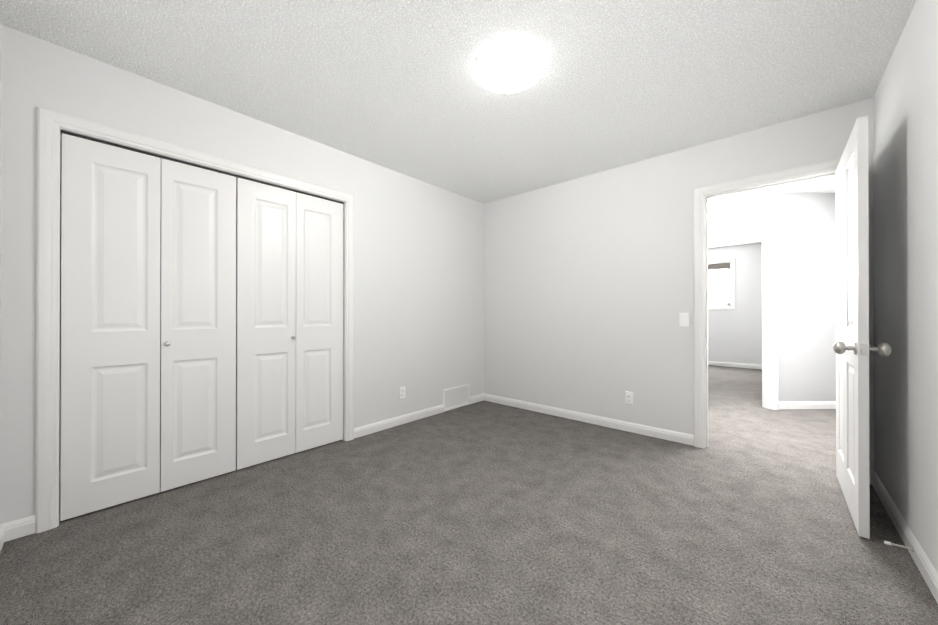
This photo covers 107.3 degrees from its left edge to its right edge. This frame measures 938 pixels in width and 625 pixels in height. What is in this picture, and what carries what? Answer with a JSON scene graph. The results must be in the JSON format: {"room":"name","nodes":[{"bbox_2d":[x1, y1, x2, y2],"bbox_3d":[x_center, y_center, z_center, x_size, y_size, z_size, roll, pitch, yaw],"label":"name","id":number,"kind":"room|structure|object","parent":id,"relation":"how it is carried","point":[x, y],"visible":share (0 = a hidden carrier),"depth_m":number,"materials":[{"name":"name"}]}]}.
{"room":"empty bedroom","nodes":[
{"label":"empty bedroom","id":0,"kind":"room"},
{"bbox_2d":[0,21,1,306],"bbox_3d":[-1.060,-0.141,0.522,3.420,2.450,0.115,0,0,42],"label":"wall","id":1,"kind":"structure","parent":0,"point":[0,154],"depth_m":1.62,"materials":[{"name":"white paint"}]},
{"bbox_2d":[0,520,15,552],"bbox_3d":[-1.026,1.038,0.587,3.150,0.085,0.030,0,0,42],"label":"baseboard","id":2,"kind":"structure","parent":1,"relation":"attached to","point":[7,530],"depth_m":1.63,"materials":[{"name":"white paint"}]},
{"bbox_2d":[0,25,482,523],"bbox_3d":[-1.020,-0.134,3.048,0.115,2.450,3.705,0,0,42],"label":"wall","id":3,"kind":"structure","parent":0,"point":[418,289],"depth_m":2.62,"materials":[{"name":"white paint"}]},
{"bbox_2d":[60,133,160,520],"bbox_3d":[-1.992,0.074,1.935,0.035,2.004,0.384,0,0,42],"label":"closet door leaf","id":4,"kind":"structure","parent":3,"relation":"in","point":[110,316],"depth_m":1.91,"materials":[{"name":"white paint"}]},
{"bbox_2d":[35,107,353,533],"bbox_3d":[-1.614,0.064,2.382,0.115,2.050,1.600,0,0,42],"label":"door frame","id":5,"kind":"structure","parent":3,"relation":"attached to","point":[121,145],"depth_m":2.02,"materials":[{"name":"white paint"}]},
{"bbox_2d":[160,158,235,491],"bbox_3d":[-1.718,0.075,2.211,0.076,2.004,0.384,0,0,42],"label":"closet door leaf","id":6,"kind":"structure","parent":3,"relation":"in","point":[198,329],"depth_m":2.20,"materials":[{"name":"white paint"}]},
{"bbox_2d":[236,177,295,469],"bbox_3d":[-1.457,0.076,2.503,0.076,2.004,0.384,0,0,42],"label":"closet door leaf","id":7,"kind":"structure","parent":3,"relation":"in","point":[265,322],"depth_m":2.49,"materials":[{"name":"white paint"}]},
{"bbox_2d":[296,192,342,452],"bbox_3d":[-1.213,0.076,2.807,0.035,2.004,0.384,0,0,42],"label":"closet door leaf","id":8,"kind":"structure","parent":3,"relation":"in","point":[319,321],"depth_m":2.78,"materials":[{"name":"white paint"}]},
{"bbox_2d":[354,404,443,438],"bbox_3d":[-0.638,1.046,3.375,0.014,0.085,1.075,0,0,42],"label":"baseboard","id":9,"kind":"structure","parent":3,"relation":"attached to","point":[371,428],"depth_m":3.30,"materials":[{"name":"white paint"}]},
{"bbox_2d":[399,386,404,398],"bbox_3d":[-0.649,0.782,3.367,0.009,0.115,0.070,0,0,42],"label":"outlet","id":10,"kind":"object","parent":3,"relation":"attached to","point":[401,392],"visible":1,"depth_m":3.36,"materials":[{"name":"white plastic"}]},
{"bbox_2d":[443,384,468,411],"bbox_3d":[-0.139,0.969,3.938,0.009,0.241,0.430,0,0,42],"label":"air vent","id":11,"kind":"object","parent":3,"relation":"in","point":[455,397],"visible":1,"depth_m":3.92,"materials":[{"name":"white plastic"}]},
{"bbox_2d":[0,0,915,247],"bbox_3d":[2.155,-1.356,3.967,6.600,0.001,9.900,0,0,42],"label":"ceiling","id":12,"kind":"structure","parent":0,"point":[395,85],"depth_m":1.93,"materials":[{"name":"white paint"}]},
{"bbox_2d":[474,43,546,94],"bbox_3d":[0.224,-1.315,1.910,0.390,0.094,0.390,0,0,42],"label":"ceiling light fixture","id":13,"kind":"object","parent":12,"relation":"attached to","point":[506,68],"visible":0.98,"depth_m":1.83,"materials":[{"name":"white glass"}]},
{"bbox_2d":[0,365,937,624],"bbox_3d":[2.155,1.094,3.960,6.600,0.001,9.900,0,0,42],"label":"floor","id":14,"kind":"structure","parent":0,"point":[483,512],"depth_m":1.66,"materials":[{"name":"carpet"}]},
{"bbox_2d":[483,98,873,470],"bbox_3d":[1.513,-0.134,3.192,3.470,2.450,0.115,0,0,42],"label":"wall","id":15,"kind":"structure","parent":0,"point":[588,289],"depth_m":3.23,"materials":[{"name":"white paint"}]},
{"bbox_2d":[480,393,693,445],"bbox_3d":[1.005,1.046,3.556,2.225,0.085,0.014,0,0,42],"label":"baseboard","id":16,"kind":"structure","parent":15,"relation":"attached to","point":[675,436],"depth_m":3.33,"materials":[{"name":"white paint"}]},
{"bbox_2d":[625,391,632,404],"bbox_3d":[1.463,0.781,3.151,0.070,0.115,0.009,0,0,42],"label":"outlet","id":17,"kind":"object","parent":15,"relation":"attached to","point":[628,397],"visible":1,"depth_m":3.15,"materials":[{"name":"white plastic"}]},
{"bbox_2d":[679,313,688,326],"bbox_3d":[1.786,0.061,2.862,0.070,0.115,0.012,0,0,42],"label":"light switch","id":18,"kind":"object","parent":15,"relation":"attached to","point":[683,319],"visible":1,"depth_m":2.86,"materials":[{"name":"white plastic"}]},
{"bbox_2d":[693,158,840,447],"bbox_3d":[2.219,0.037,2.561,0.915,2.105,0.151,0,0,42],"label":"door frame","id":19,"kind":"structure","parent":15,"relation":"attached to","point":[699,193],"depth_m":2.78,"materials":[{"name":"white paint"}]},
{"bbox_2d":[833,115,891,538],"bbox_3d":[2.167,0.069,1.963,0.191,2.015,0.855,0,0,42],"label":"door","id":20,"kind":"structure","parent":15,"relation":"in","point":[852,348],"depth_m":1.74,"materials":[{"name":"white paint"}]},
{"bbox_2d":[708,243,761,368],"bbox_3d":[5.128,-0.122,7.217,6.500,2.450,0.115,0,0,42],"label":"wall","id":21,"kind":"structure","parent":0,"point":[734,336],"depth_m":6.87,"materials":[{"name":"white paint"}]},
{"bbox_2d":[708,258,735,309],"bbox_3d":[4.950,-0.577,7.365,1.190,1.050,0.133,0,0,42],"label":"window","id":22,"kind":"structure","parent":21,"relation":"in","point":[730,304],"depth_m":6.99,"materials":[{"name":"white paint"}]},
{"bbox_2d":[708,263,729,269],"bbox_3d":[4.943,-0.954,7.358,1.000,0.114,0.035,0,0,42],"label":"window blind","id":23,"kind":"object","parent":22,"relation":"attached to","point":[719,266],"visible":0.36,"depth_m":7.13,"materials":[{"name":"grey fabric"}]},
{"bbox_2d":[708,361,761,368],"bbox_3d":[5.085,1.056,7.166,6.500,0.085,0.014,0,0,42],"label":"baseboard","id":24,"kind":"structure","parent":21,"relation":"attached to","point":[753,366],"depth_m":6.92,"materials":[{"name":"white paint"}]},
{"bbox_2d":[708,192,835,401],"bbox_3d":[2.967,-0.131,3.937,3.000,2.450,0.115,0,0,-2],"label":"wall","id":25,"kind":"structure","parent":0,"point":[806,222],"depth_m":3.90,"materials":[{"name":"grey paint"}]},
{"bbox_2d":[708,222,778,409],"bbox_3d":[3.027,0.041,3.938,0.910,2.105,0.151,0,0,-2],"label":"door frame","id":26,"kind":"structure","parent":25,"relation":"attached to","point":[766,331],"depth_m":3.89,"materials":[{"name":"white paint"}]},
{"bbox_2d":[779,401,835,408],"bbox_3d":[3.976,1.047,3.896,0.726,0.085,0.686,0,0,42],"label":"baseboard","id":27,"kind":"structure","parent":25,"relation":"attached to","point":[808,405],"depth_m":3.89,"materials":[{"name":"white paint"}]},
{"bbox_2d":[873,0,937,572],"bbox_3d":[1.407,-0.140,0.803,0.115,2.450,3.590,0,0,42],"label":"wall","id":28,"kind":"structure","parent":0,"point":[905,135],"depth_m":1.59,"materials":[{"name":"white paint"}]},
{"bbox_2d":[869,470,937,603],"bbox_3d":[1.349,1.038,0.851,0.040,0.085,3.590,0,0,42],"label":"baseboard","id":29,"kind":"structure","parent":28,"relation":"attached to","point":[927,570],"depth_m":1.58,"materials":[{"name":"white paint"}]},
{"bbox_2d":[884,541,913,551],"bbox_3d":[1.912,1.035,1.534,0.084,0.022,0.023,0,0,42],"label":"door stop","id":30,"kind":"object","parent":29,"relation":"attached to","point":[897,545],"visible":0.98,"depth_m":1.53,"materials":[{"name":"white metal"}]},
{"label":"outside","id":31,"kind":"structure","parent":0,"visible":0},
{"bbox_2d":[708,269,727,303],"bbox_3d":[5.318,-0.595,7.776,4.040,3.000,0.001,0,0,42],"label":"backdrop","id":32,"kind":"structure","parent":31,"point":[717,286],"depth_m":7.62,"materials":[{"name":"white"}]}
]}

